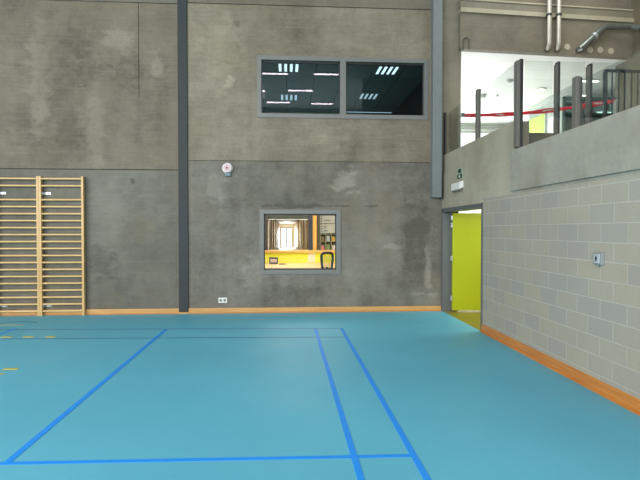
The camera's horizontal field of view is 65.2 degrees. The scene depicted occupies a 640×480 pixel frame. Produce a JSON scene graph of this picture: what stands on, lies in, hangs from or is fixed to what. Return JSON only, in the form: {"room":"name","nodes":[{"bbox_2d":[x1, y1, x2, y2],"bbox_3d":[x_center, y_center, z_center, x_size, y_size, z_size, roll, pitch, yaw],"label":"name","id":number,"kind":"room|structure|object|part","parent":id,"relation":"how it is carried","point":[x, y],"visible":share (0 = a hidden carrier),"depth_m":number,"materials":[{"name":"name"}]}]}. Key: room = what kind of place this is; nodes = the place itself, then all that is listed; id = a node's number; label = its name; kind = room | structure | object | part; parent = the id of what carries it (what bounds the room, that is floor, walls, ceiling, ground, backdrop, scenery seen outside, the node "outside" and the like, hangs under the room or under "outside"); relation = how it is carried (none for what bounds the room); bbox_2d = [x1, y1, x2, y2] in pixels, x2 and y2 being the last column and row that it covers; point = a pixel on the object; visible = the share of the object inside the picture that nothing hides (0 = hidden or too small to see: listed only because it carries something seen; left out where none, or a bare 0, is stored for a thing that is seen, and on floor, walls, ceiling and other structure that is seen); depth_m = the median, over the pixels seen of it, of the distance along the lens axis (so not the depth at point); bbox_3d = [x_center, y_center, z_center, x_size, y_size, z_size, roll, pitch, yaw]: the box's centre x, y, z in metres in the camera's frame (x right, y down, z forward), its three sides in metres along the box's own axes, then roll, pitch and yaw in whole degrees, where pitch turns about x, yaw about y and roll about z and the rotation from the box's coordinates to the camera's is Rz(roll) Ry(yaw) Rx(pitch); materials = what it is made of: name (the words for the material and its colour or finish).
{"room":"sports hall","nodes":[
{"label":"sports hall","id":0,"kind":"room"},
{"bbox_2d":[0,0,457,312],"bbox_3d":[-5.442,-2.640,9.436,16.390,8.100,0.250,0,1,-4],"label":"wall","id":1,"kind":"structure","parent":0,"point":[391,223],"depth_m":9.54,"materials":[{"name":"concrete"}]},
{"bbox_2d":[0,176,39,315],"bbox_3d":[-5.619,0.115,9.299,0.807,2.597,0.110,0,1,-4],"label":"wall bars","id":2,"kind":"object","parent":1,"relation":"attached to","point":[36,178],"visible":1,"depth_m":9.27,"materials":[{"name":"brown wood"}]},
{"bbox_2d":[38,176,85,315],"bbox_3d":[-4.813,0.114,9.352,0.806,2.597,0.110,0,1,-4],"label":"wall bars","id":3,"kind":"object","parent":1,"relation":"attached to","point":[40,178],"visible":1,"depth_m":9.32,"materials":[{"name":"brown wood"}]},
{"bbox_2d":[177,0,188,311],"bbox_3d":[-2.605,-2.659,9.489,0.174,8.065,0.042,0,1,-4],"label":"column","id":4,"kind":"structure","parent":1,"relation":"attached to","point":[181,4],"depth_m":9.49,"materials":[{"name":"grey paint"}]},
{"bbox_2d":[0,306,441,315],"bbox_3d":[-5.598,1.362,9.364,16.060,0.100,0.034,0,1,-4],"label":"baseboard","id":5,"kind":"structure","parent":1,"relation":"attached to","point":[364,308],"depth_m":9.63,"materials":[{"name":"orange wood"}]},
{"bbox_2d":[218,298,226,302],"bbox_3d":[-1.870,1.159,9.616,0.164,0.100,0.014,0,1,-4],"label":"double socket","id":6,"kind":"object","parent":1,"relation":"attached to","point":[220,300],"visible":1,"depth_m":9.61,"materials":[{"name":"white plastic"}]},
{"bbox_2d":[222,163,232,175],"bbox_3d":[-1.768,-1.346,9.529,0.196,0.248,0.100,0,1,-4],"label":"fire alarm","id":7,"kind":"object","parent":1,"relation":"attached to","point":[227,168],"visible":1,"depth_m":9.49,"materials":[{"name":"white plastic"}]},
{"bbox_2d":[259,209,340,274],"bbox_3d":[-0.387,0.037,9.758,1.569,1.254,0.160,0,1,-4],"label":"window","id":8,"kind":"structure","parent":1,"relation":"in","point":[262,212],"depth_m":9.70,"materials":[{"name":"black paint"}]},
{"bbox_2d":[257,55,428,119],"bbox_3d":[0.452,-2.947,9.754,3.336,1.185,0.160,0,1,-4],"label":"window","id":9,"kind":"structure","parent":1,"relation":"in","point":[342,61],"depth_m":9.68,"materials":[{"name":"black paint"}]},
{"bbox_2d":[430,0,441,198],"bbox_3d":[2.283,-3.742,9.718,0.213,5.867,0.160,0,1,-4],"label":"column","id":10,"kind":"structure","parent":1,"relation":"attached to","point":[436,5],"depth_m":9.67,"materials":[{"name":"grey metal"}]},
{"bbox_2d":[443,0,460,153],"bbox_3d":[2.587,-4.188,10.008,0.352,5.027,0.404,0,1,-4],"label":"pillar","id":11,"kind":"structure","parent":1,"relation":"attached to","point":[452,55],"depth_m":9.83,"materials":[{"name":"concrete"}]},
{"bbox_2d":[463,37,469,49],"bbox_3d":[2.845,-3.819,9.726,0.136,0.250,0.022,0,1,-8],"label":"cable loop","id":12,"kind":"object","parent":1,"relation":"attached to","point":[465,37],"visible":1,"depth_m":9.72,"materials":[{"name":"grey metal"}]},
{"bbox_2d":[461,99,613,117],"bbox_3d":[3.569,-2.260,8.622,0.076,0.429,2.953,-1,1,-32],"label":"barrier tape","id":13,"kind":"object","parent":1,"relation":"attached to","point":[595,103],"visible":0.66,"depth_m":8.54,"materials":[{"name":"red plastic"}]},
{"bbox_2d":[458,12,632,59],"bbox_3d":[4.628,-4.081,10.064,3.863,0.697,0.149,0,1,-8],"label":"beam","id":14,"kind":"structure","parent":1,"relation":"attached to","point":[487,33],"depth_m":9.95,"materials":[{"name":"concrete"}]},
{"bbox_2d":[458,0,633,22],"bbox_3d":[4.614,-4.602,10.153,3.863,0.140,0.350,0,1,-8],"label":"trim","id":15,"kind":"structure","parent":1,"relation":"attached to","point":[462,3],"depth_m":9.94,"materials":[{"name":"concrete"}]},
{"bbox_2d":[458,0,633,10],"bbox_3d":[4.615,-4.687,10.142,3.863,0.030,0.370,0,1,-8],"label":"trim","id":16,"kind":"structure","parent":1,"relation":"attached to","point":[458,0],"depth_m":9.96,"materials":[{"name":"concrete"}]},
{"bbox_2d":[499,0,630,8],"bbox_3d":[4.610,-5.704,10.156,3.863,2.003,0.300,0,1,-8],"label":"trim","id":17,"kind":"structure","parent":1,"relation":"attached to","point":[620,4],"depth_m":10.15,"materials":[{"name":"concrete"}]},
{"bbox_2d":[564,44,569,49],"bbox_3d":[4.960,-3.875,10.033,0.124,0.124,0.012,0,1,-8],"label":"plug","id":18,"kind":"object","parent":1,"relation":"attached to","point":[566,46],"visible":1,"depth_m":10.03,"materials":[{"name":"beige plastic"}]},
{"bbox_2d":[587,47,592,52],"bbox_3d":[5.460,-3.841,10.103,0.124,0.124,0.012,0,1,-8],"label":"plug","id":19,"kind":"object","parent":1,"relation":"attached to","point":[590,49],"visible":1,"depth_m":10.10,"materials":[{"name":"beige plastic"}]},
{"bbox_2d":[597,47,602,52],"bbox_3d":[5.679,-3.853,10.134,0.124,0.124,0.012,0,1,-8],"label":"plug","id":20,"kind":"object","parent":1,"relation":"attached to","point":[600,49],"visible":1,"depth_m":10.13,"materials":[{"name":"beige plastic"}]},
{"bbox_2d":[608,48,613,53],"bbox_3d":[5.918,-3.841,10.167,0.124,0.124,0.012,0,1,-8],"label":"plug","id":21,"kind":"object","parent":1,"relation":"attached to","point":[610,50],"visible":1,"depth_m":10.16,"materials":[{"name":"beige plastic"}]},
{"bbox_2d":[269,220,279,249],"bbox_3d":[-2.788,-0.131,31.438,0.100,2.200,26.900,0,1,-4],"label":"wall","id":22,"kind":"structure","parent":0,"point":[275,221],"depth_m":26.54,"materials":[{"name":"beige paint"}]},
{"bbox_2d":[280,223,294,247],"bbox_3d":[-2.950,-0.402,44.954,1.560,2.200,0.100,0,1,-4],"label":"wall","id":23,"kind":"structure","parent":0,"point":[282,225],"depth_m":44.91,"materials":[{"name":"grey paint"}]},
{"bbox_2d":[281,228,291,247],"bbox_3d":[-3.011,-0.204,44.944,1.057,1.803,0.040,0,1,-4],"label":"door","id":24,"kind":"structure","parent":23,"relation":"in","point":[286,228],"depth_m":44.93,"materials":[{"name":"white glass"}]},
{"bbox_2d":[267,215,307,249],"bbox_3d":[-1.689,-0.036,17.981,7.000,2.550,0.100,0,1,-4],"label":"wall","id":25,"kind":"structure","parent":0,"point":[267,215],"depth_m":18.00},
{"bbox_2d":[277,220,297,222],"bbox_3d":[-2.060,-1.282,31.463,1.560,0.100,26.900,0,1,-4],"label":"ceiling","id":26,"kind":"structure","parent":0,"point":[279,221],"depth_m":35.46,"materials":[{"name":"white paint"}]},
{"bbox_2d":[279,248,295,249],"bbox_3d":[-2.060,1.018,31.509,1.560,0.100,26.900,0,1,-4],"label":"floor","id":27,"kind":"structure","parent":0,"point":[279,248],"depth_m":40.96,"materials":[{"name":"grey paint"}]},
{"bbox_2d":[271,220,271,249],"bbox_3d":[-1.996,0.092,20.594,0.050,2.190,0.350,0,1,-4],"label":"post","id":28,"kind":"object","parent":27,"relation":"on","point":[271,220],"visible":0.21,"depth_m":20.42,"materials":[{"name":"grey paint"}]},
{"bbox_2d":[273,220,273,249],"bbox_3d":[-2.227,0.022,24.086,0.050,2.190,0.350,0,1,-4],"label":"post","id":29,"kind":"object","parent":27,"relation":"on","point":[273,220],"visible":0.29,"depth_m":23.90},
{"bbox_2d":[298,220,298,249],"bbox_3d":[-1.250,-0.080,29.160,0.050,2.190,0.350,0,1,-4],"label":"post","id":30,"kind":"object","parent":27,"relation":"on","point":[298,220],"visible":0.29,"depth_m":28.98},
{"bbox_2d":[300,220,301,249],"bbox_3d":[-0.920,0.020,24.172,0.050,2.190,0.350,0,1,-4],"label":"post","id":31,"kind":"object","parent":27,"relation":"on","point":[300,220],"visible":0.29,"depth_m":24.02,"materials":[{"name":"white paint"}]},
{"bbox_2d":[303,220,303,249],"bbox_3d":[-0.690,0.090,20.680,0.050,2.190,0.350,0,1,-4],"label":"post","id":32,"kind":"object","parent":27,"relation":"on","point":[303,220],"visible":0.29,"depth_m":20.50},
{"bbox_2d":[295,220,305,249],"bbox_3d":[-1.332,-0.133,31.535,0.100,2.200,26.900,0,1,-4],"label":"wall","id":33,"kind":"structure","parent":0,"point":[299,220],"depth_m":22.60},
{"bbox_2d":[0,310,639,479],"bbox_3d":[-2.760,1.698,0.102,20.500,0.200,24.500,0,1,-4],"label":"floor","id":34,"kind":"structure","parent":0,"point":[469,405],"depth_m":4.61,"materials":[{"name":"blue rubber"}]},
{"bbox_2d":[2,368,18,369],"bbox_3d":[-3.557,1.483,5.755,0.161,0.004,0.060,0,1,0],"label":"floor marking","id":35,"kind":"object","parent":34,"relation":"on","point":[4,368],"depth_m":5.74,"materials":[{"name":"yellow paint"}]},
{"bbox_2d":[4,329,167,461],"bbox_3d":[-2.314,1.483,5.744,0.052,0.003,4.603,0,1,-4],"label":"court line","id":36,"kind":"object","parent":34,"relation":"on","point":[33,440],"visible":1,"depth_m":4.47,"materials":[{"name":"blue paint"}]},
{"bbox_2d":[19,337,309,338],"bbox_3d":[-3.671,1.452,7.366,8.211,0.001,0.040,0,1,-2],"label":"court line","id":37,"kind":"object","parent":34,"relation":"on","point":[194,337],"visible":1,"depth_m":7.37,"materials":[{"name":"blue paint"}]},
{"bbox_2d":[0,328,339,329],"bbox_3d":[-3.937,1.438,8.052,8.592,0.001,0.040,0,1,-1],"label":"court line","id":38,"kind":"object","parent":34,"relation":"on","point":[205,328],"visible":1,"depth_m":8.11,"materials":[{"name":"blue paint"}]},
{"bbox_2d":[0,454,410,464],"bbox_3d":[-1.597,1.530,3.451,4.503,0.001,0.046,0,1,-2],"label":"court line","id":39,"kind":"object","parent":34,"relation":"on","point":[382,455],"visible":1,"depth_m":3.48,"materials":[{"name":"blue paint"}]},
{"bbox_2d":[314,329,364,479],"bbox_3d":[0.112,1.490,5.403,0.047,0.003,5.367,0,1,-4],"label":"court line","id":40,"kind":"object","parent":34,"relation":"on","point":[354,457],"visible":1,"depth_m":4.19,"materials":[{"name":"blue paint"}]},
{"bbox_2d":[340,328,430,479],"bbox_3d":[0.535,1.490,5.421,0.047,0.003,5.412,0,1,-4],"label":"court line","id":41,"kind":"object","parent":34,"relation":"on","point":[423,472],"visible":1,"depth_m":4.21,"materials":[{"name":"blue paint"}]},
{"bbox_2d":[262,63,421,114],"bbox_3d":[-0.912,-3.568,12.073,6.180,0.050,4.449,0,1,-4],"label":"ceiling","id":42,"kind":"structure","parent":0,"point":[318,84],"depth_m":11.58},
{"bbox_2d":[273,63,303,72],"bbox_3d":[-0.639,-3.496,10.146,0.600,0.016,0.600,0,1,-4],"label":"recessed light","id":43,"kind":"object","parent":42,"relation":"in","point":[278,67],"visible":0.93,"depth_m":10.13,"materials":[{"name":"white"}]},
{"bbox_2d":[277,94,300,100],"bbox_3d":[-0.769,-3.542,12.412,0.600,0.016,0.600,0,1,-4],"label":"recessed light","id":44,"kind":"object","parent":42,"relation":"in","point":[289,97],"visible":1,"depth_m":12.40,"materials":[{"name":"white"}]},
{"bbox_2d":[338,111,392,112],"bbox_3d":[1.260,-3.564,13.919,1.516,0.032,0.100,0,1,-4],"label":"recessed light","id":45,"kind":"object","parent":42,"relation":"in","point":[338,111],"visible":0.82,"depth_m":13.91,"materials":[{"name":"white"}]},
{"bbox_2d":[355,92,382,99],"bbox_3d":[1.195,-3.540,12.319,0.600,0.016,0.600,0,1,-4],"label":"recessed light","id":46,"kind":"object","parent":42,"relation":"in","point":[364,96],"visible":1,"depth_m":12.30,"materials":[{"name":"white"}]},
{"bbox_2d":[370,65,403,74],"bbox_3d":[1.383,-3.499,10.317,0.600,0.016,0.600,0,1,-4],"label":"recessed light","id":47,"kind":"object","parent":42,"relation":"in","point":[377,70],"visible":0.97,"depth_m":10.31,"materials":[{"name":"white"}]},
{"bbox_2d":[391,81,421,114],"bbox_3d":[2.217,-2.623,12.348,0.100,1.950,4.549,0,1,-4],"label":"wall","id":48,"kind":"structure","parent":0,"point":[412,105],"depth_m":11.88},
{"bbox_2d":[458,209,480,212],"bbox_3d":[4.491,0.092,12.879,4.340,2.500,0.100,0,1,-4],"label":"wall","id":49,"kind":"structure","parent":0,"point":[478,210],"depth_m":12.77,"materials":[{"name":"white paint"}]},
{"bbox_2d":[461,124,503,130],"bbox_3d":[5.356,-2.561,16.717,6.700,2.610,0.150,0,1,-4],"label":"wall","id":50,"kind":"structure","parent":0,"point":[461,124],"depth_m":16.62,"materials":[{"name":"white paint"}]},
{"bbox_2d":[461,131,492,132],"bbox_3d":[4.111,-2.628,16.613,4.161,1.988,0.070,0,1,-4],"label":"window","id":51,"kind":"structure","parent":50,"relation":"in","point":[461,131],"depth_m":16.62,"materials":[{"name":"grey paint"}]},
{"bbox_2d":[506,97,565,132],"bbox_3d":[6.354,-2.576,14.992,0.100,2.510,3.421,0,1,-4],"label":"wall","id":52,"kind":"structure","parent":0,"point":[526,117],"depth_m":13.99,"materials":[{"name":"grey paint"}]},
{"bbox_2d":[528,113,545,132],"bbox_3d":[6.315,-2.470,14.591,0.030,2.313,1.034,0,1,-4],"label":"door","id":53,"kind":"structure","parent":52,"relation":"in","point":[537,124],"depth_m":14.46,"materials":[{"name":"paint"}]},
{"bbox_2d":[548,117,552,132],"bbox_3d":[6.371,-2.491,13.815,0.020,1.786,0.289,0,1,-4],"label":"panel","id":54,"kind":"object","parent":52,"relation":"attached to","point":[550,120],"visible":0.21,"depth_m":13.80,"materials":[{"name":"plastic"}]},
{"bbox_2d":[562,97,614,131],"bbox_3d":[7.675,-2.544,13.375,2.494,2.510,0.060,0,1,-4],"label":"window","id":55,"kind":"structure","parent":52,"relation":"in","point":[564,98],"depth_m":13.26,"materials":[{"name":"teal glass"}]},
{"bbox_2d":[442,105,639,398],"bbox_3d":[3.224,0.082,-0.933,0.250,3.073,21.710,0,1,-4],"label":"wall","id":56,"kind":"structure","parent":0,"point":[543,289],"depth_m":5.49,"materials":[{"name":"concrete"}]},
{"bbox_2d":[451,181,462,191],"bbox_3d":[2.442,-0.954,8.905,0.070,0.173,0.431,0,1,-4],"label":"emergency light","id":57,"kind":"object","parent":56,"relation":"attached to","point":[455,187],"visible":1,"depth_m":8.84,"materials":[{"name":"white plastic"}]},
{"bbox_2d":[457,167,462,179],"bbox_3d":[2.474,-1.180,8.860,0.010,0.205,0.308,0,1,-4],"label":"exit sign","id":58,"kind":"object","parent":56,"relation":"attached to","point":[459,170],"visible":1,"depth_m":8.83,"materials":[{"name":"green plastic"}]},
{"bbox_2d":[441,203,482,329],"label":"door","id":59,"kind":"structure","parent":56,"relation":"in","point":[461,233],"depth_m":9.80,"materials":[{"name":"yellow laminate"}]},
{"bbox_2d":[443,89,480,154],"bbox_3d":[2.605,-2.051,8.296,0.081,0.863,3.102,0,1,-5],"label":"post","id":60,"kind":"object","parent":56,"relation":"on","point":[478,91],"visible":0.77,"depth_m":8.24,"materials":[{"name":"grey metal"}]},
{"bbox_3d":[2.445,-2.077,9.785,0.025,0.817,0.105,0,1,-4],"label":"post","id":61,"kind":"part","parent":60,"relation":"part of","materials":[{"name":"grey metal"}]},
{"bbox_3d":[2.609,-2.051,8.255,0.060,0.863,0.090,0,1,-4],"label":"post","id":62,"kind":"part","parent":60,"relation":"part of","materials":[{"name":"grey metal"}]},
{"bbox_2d":[480,324,639,415],"bbox_3d":[3.179,1.577,-1.937,0.035,0.125,19.653,0,1,-4],"label":"baseboard","id":63,"kind":"structure","parent":56,"relation":"attached to","point":[611,393],"depth_m":5.35,"materials":[{"name":"orange wood"}]},
{"bbox_2d":[572,76,581,128],"bbox_3d":[2.812,-1.466,5.150,0.076,0.591,2.764,0,1,-4],"label":"post","id":64,"kind":"object","parent":56,"relation":"on","point":[577,80],"visible":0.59,"depth_m":5.40,"materials":[{"name":"grey metal"}]},
{"bbox_3d":[2.819,-1.467,5.437,0.025,0.581,0.070,0,1,-4],"label":"plate","id":65,"kind":"part","parent":64,"relation":"part of","materials":[{"name":"grey metal"}]},
{"bbox_2d":[593,252,603,266],"bbox_3d":[2.720,0.191,4.894,0.046,0.144,0.140,0,1,-4],"label":"wall socket","id":66,"kind":"object","parent":56,"relation":"attached to","point":[598,257],"visible":1,"depth_m":4.86,"materials":[{"name":"white plastic"}]},
{"bbox_3d":[2.708,0.181,4.893,0.012,0.093,0.089,0,1,-4],"label":"lid","id":67,"kind":"part","parent":66,"relation":"part of","materials":[{"name":"white plastic"}]},
{"bbox_2d":[529,133,552,143],"bbox_3d":[3.485,-1.291,6.995,1.320,0.381,0.120,0,1,-4],"label":"wall","id":68,"kind":"structure","parent":0,"point":[533,137],"depth_m":6.90,"materials":[{"name":"concrete"}]},
{"bbox_2d":[461,51,625,123],"bbox_3d":[5.532,-3.831,13.446,6.777,0.060,6.748,0,1,-4],"label":"ceiling","id":69,"kind":"structure","parent":0,"point":[487,72],"depth_m":11.89,"materials":[{"name":"white paint"}]},
{"bbox_2d":[461,123,505,129],"bbox_3d":[4.132,-3.795,16.501,4.131,0.250,0.030,0,1,-4],"label":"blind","id":70,"kind":"object","parent":69,"relation":"hanging from","point":[465,126],"visible":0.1,"depth_m":16.57,"materials":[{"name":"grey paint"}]},
{"bbox_2d":[534,87,545,91],"bbox_3d":[5.510,-3.764,12.524,0.280,0.036,0.280,0,1,-4],"label":"recessed light","id":71,"kind":"object","parent":69,"relation":"in","point":[541,88],"visible":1,"depth_m":12.46,"materials":[{"name":"white plastic"}]},
{"bbox_2d":[582,79,599,81],"bbox_3d":[6.313,-3.744,11.757,0.488,0.044,0.100,0,1,-4],"label":"strip light","id":72,"kind":"object","parent":69,"relation":"attached to","point":[583,80],"visible":0.36,"depth_m":11.72,"materials":[{"name":"white plastic"}]},
{"bbox_2d":[565,115,601,130],"bbox_3d":[7.586,-2.585,15.435,2.419,2.510,0.100,0,1,-4],"label":"wall","id":73,"kind":"structure","parent":0,"point":[568,118],"depth_m":15.37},
{"bbox_2d":[615,0,639,112],"bbox_3d":[6.896,-3.823,4.589,0.250,5.540,12.400,0,1,-4],"label":"wall","id":74,"kind":"structure","parent":0,"point":[633,63],"depth_m":10.24,"materials":[{"name":"concrete"}]},
{"bbox_2d":[575,23,639,52],"bbox_3d":[5.733,-4.038,9.930,1.226,0.564,0.284,0,1,5],"label":"duct pipe","id":75,"kind":"object","parent":74,"relation":"attached to","point":[593,36],"visible":1,"depth_m":9.92,"materials":[{"name":"metal"}]},
{"bbox_3d":[-1.644,-6.574,-1.343,22.560,0.200,22.200,0,1,-4],"label":"ceiling","id":76,"kind":"structure","parent":0,"visible":0},
{"bbox_2d":[544,0,551,51],"bbox_3d":[4.509,-5.225,9.850,0.118,2.948,0.242,0,1,11],"label":"vertical pipe","id":77,"kind":"object","parent":76,"relation":"attached to","point":[547,47],"visible":1,"depth_m":9.78,"materials":[{"name":"silver metal"}]},
{"bbox_2d":[554,0,561,51],"bbox_3d":[4.715,-5.231,9.880,0.117,2.937,0.250,0,1,15],"label":"vertical pipe","id":78,"kind":"object","parent":76,"relation":"attached to","point":[559,14],"visible":1,"depth_m":9.80,"materials":[{"name":"silver metal"}]},
{"bbox_3d":[-1.420,-1.279,13.889,7.000,0.100,8.049,0,1,-4],"label":"ceiling","id":79,"kind":"structure","parent":0,"visible":0},
{"bbox_2d":[268,215,307,219],"bbox_3d":[-0.834,-0.867,13.004,1.042,0.683,0.310,0,1,-4],"label":"box","id":80,"kind":"object","parent":79,"relation":"attached to","point":[270,217],"visible":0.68,"depth_m":12.86,"materials":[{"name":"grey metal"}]},
{"bbox_3d":[-1.420,1.420,13.943,7.000,0.200,8.049,0,1,-4],"label":"floor","id":81,"kind":"structure","parent":0,"visible":0},
{"bbox_2d":[265,250,334,262],"bbox_3d":[-0.850,0.801,12.886,5.240,1.081,0.650,0,1,-4],"label":"countertop","id":82,"kind":"structure","parent":81,"relation":"on","point":[284,256],"depth_m":12.60,"materials":[{"name":"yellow wood"}]},
{"bbox_2d":[265,215,266,249],"bbox_3d":[-1.413,-0.472,12.778,0.132,1.469,0.100,0,1,-4],"label":"post","id":83,"kind":"object","parent":82,"relation":"on","point":[265,215],"visible":0.14,"depth_m":12.73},
{"bbox_2d":[268,220,268,249],"bbox_3d":[-1.331,-0.166,12.915,0.022,0.852,0.030,0,1,-4],"label":"rail","id":84,"kind":"object","parent":82,"relation":"on","point":[268,220],"visible":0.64,"depth_m":12.90,"materials":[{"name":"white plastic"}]},
{"bbox_2d":[308,216,312,249],"bbox_3d":[-0.248,-0.476,12.985,0.106,1.469,0.120,0,1,-4],"label":"post","id":85,"kind":"object","parent":82,"relation":"on","point":[310,218],"visible":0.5,"depth_m":12.93,"materials":[{"name":"grey metal"}]},
{"bbox_2d":[308,253,314,261],"bbox_3d":[-0.215,0.452,12.622,0.177,0.223,0.003,0,1,-4],"label":"notice","id":86,"kind":"object","parent":82,"relation":"attached to","point":[311,256],"visible":1,"depth_m":12.62,"materials":[{"name":"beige paper"}]},
{"bbox_2d":[313,216,316,249],"bbox_3d":[-0.141,-0.477,13.012,0.098,1.469,0.100,0,1,-4],"label":"wooden post","id":87,"kind":"object","parent":82,"relation":"on","point":[314,217],"visible":0.64,"depth_m":12.97,"materials":[{"name":"orange wood"}]},
{"bbox_2d":[317,216,319,249],"bbox_3d":[-0.045,-0.478,13.069,0.083,1.469,0.100,0,1,-4],"label":"post","id":88,"kind":"object","parent":82,"relation":"on","point":[318,217],"visible":0.57,"depth_m":13.03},
{"bbox_2d":[320,234,334,249],"bbox_3d":[0.219,0.043,13.164,0.446,0.424,0.195,0,1,-4],"label":"shelf unit","id":89,"kind":"object","parent":82,"relation":"on","point":[324,242],"visible":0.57,"depth_m":13.23,"materials":[{"name":"beige wood"}]},
{"bbox_2d":[320,216,334,233],"bbox_3d":[0.219,-0.423,13.142,0.430,0.508,0.030,0,1,-4],"label":"board","id":90,"kind":"object","parent":89,"relation":"on","point":[327,223],"visible":0.91,"depth_m":13.13,"materials":[{"name":"white paper"}]},
{"bbox_2d":[265,263,334,268],"bbox_3d":[-0.477,0.980,11.791,3.800,0.768,1.649,0,1,-4],"label":"desk","id":91,"kind":"object","parent":81,"relation":"on","point":[267,265],"visible":0.06,"depth_m":11.39,"materials":[{"name":"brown wood"}]},
{"bbox_2d":[269,257,277,263],"bbox_3d":[-1.134,0.505,12.223,0.214,0.162,0.023,0,1,-4],"label":"display","id":92,"kind":"object","parent":91,"relation":"on","point":[272,260],"visible":0.99,"depth_m":12.21,"materials":[{"name":"black paint"}]},
{"bbox_2d":[320,251,333,268],"bbox_3d":[0.163,0.817,10.614,0.480,1.140,0.490,0,1,-4],"label":"office chair","id":93,"kind":"object","parent":81,"relation":"on","point":[326,252],"visible":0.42,"depth_m":10.71,"materials":[{"name":"black paint"}]},
{"bbox_3d":[6.059,-1.082,7.546,6.510,0.060,18.300,0,1,-4],"label":"floor","id":94,"kind":"structure","parent":0,"visible":0},
{"bbox_2d":[513,59,592,147],"bbox_3d":[3.501,-1.773,6.859,1.855,1.330,0.193,0,1,-10],"label":"posts","id":95,"kind":"object","parent":94,"relation":"on","point":[518,65],"visible":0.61,"depth_m":6.81,"materials":[{"name":"grey metal"}]},
{"bbox_3d":[2.622,-1.803,6.657,0.043,1.143,0.100,0,1,-4],"label":"post","id":96,"kind":"part","parent":95,"relation":"part of","materials":[{"name":"grey metal"}]},
{"bbox_3d":[2.665,-1.819,6.664,0.044,1.153,0.090,0,1,-4],"label":"plate","id":97,"kind":"part","parent":95,"relation":"part of","materials":[{"name":"grey metal"}]},
{"bbox_3d":[3.232,-1.756,6.861,0.014,1.295,0.085,0,1,-4],"label":"plate","id":98,"kind":"part","parent":95,"relation":"part of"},
{"bbox_3d":[3.255,-1.771,6.862,0.032,1.325,0.085,0,1,-4],"label":"post","id":99,"kind":"part","parent":95,"relation":"part of","materials":[{"name":"grey metal"}]},
{"bbox_3d":[3.687,-1.748,6.891,0.017,1.278,0.085,0,1,-4],"label":"plate","id":100,"kind":"part","parent":95,"relation":"part of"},
{"bbox_3d":[3.712,-1.763,6.892,0.033,1.308,0.085,0,1,-4],"label":"post","id":101,"kind":"part","parent":95,"relation":"part of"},
{"bbox_2d":[613,100,616,113],"bbox_3d":[4.366,-1.590,7.408,0.280,0.962,0.280,0,1,-4],"label":"barrier post","id":102,"kind":"object","parent":94,"relation":"on","point":[615,101],"visible":0.21,"depth_m":7.38,"materials":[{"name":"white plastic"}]},
{"bbox_2d":[602,69,639,117],"bbox_3d":[4.558,-1.659,6.483,1.844,1.057,0.040,0,1,-4],"label":"metal railing","id":103,"kind":"object","parent":94,"relation":"on","point":[605,73],"visible":0.57,"depth_m":6.42,"materials":[{"name":"black metal"}]},
{"bbox_3d":[3.658,-1.643,6.424,0.040,1.027,0.040,0,1,-4],"label":"post","id":104,"kind":"part","parent":103,"relation":"part of","materials":[{"name":"black metal"}]},
{"bbox_3d":[4.563,-2.173,6.473,1.834,0.030,0.040,0,1,-4],"label":"rail","id":105,"kind":"part","parent":103,"relation":"part of","materials":[{"name":"black metal"}]}
]}

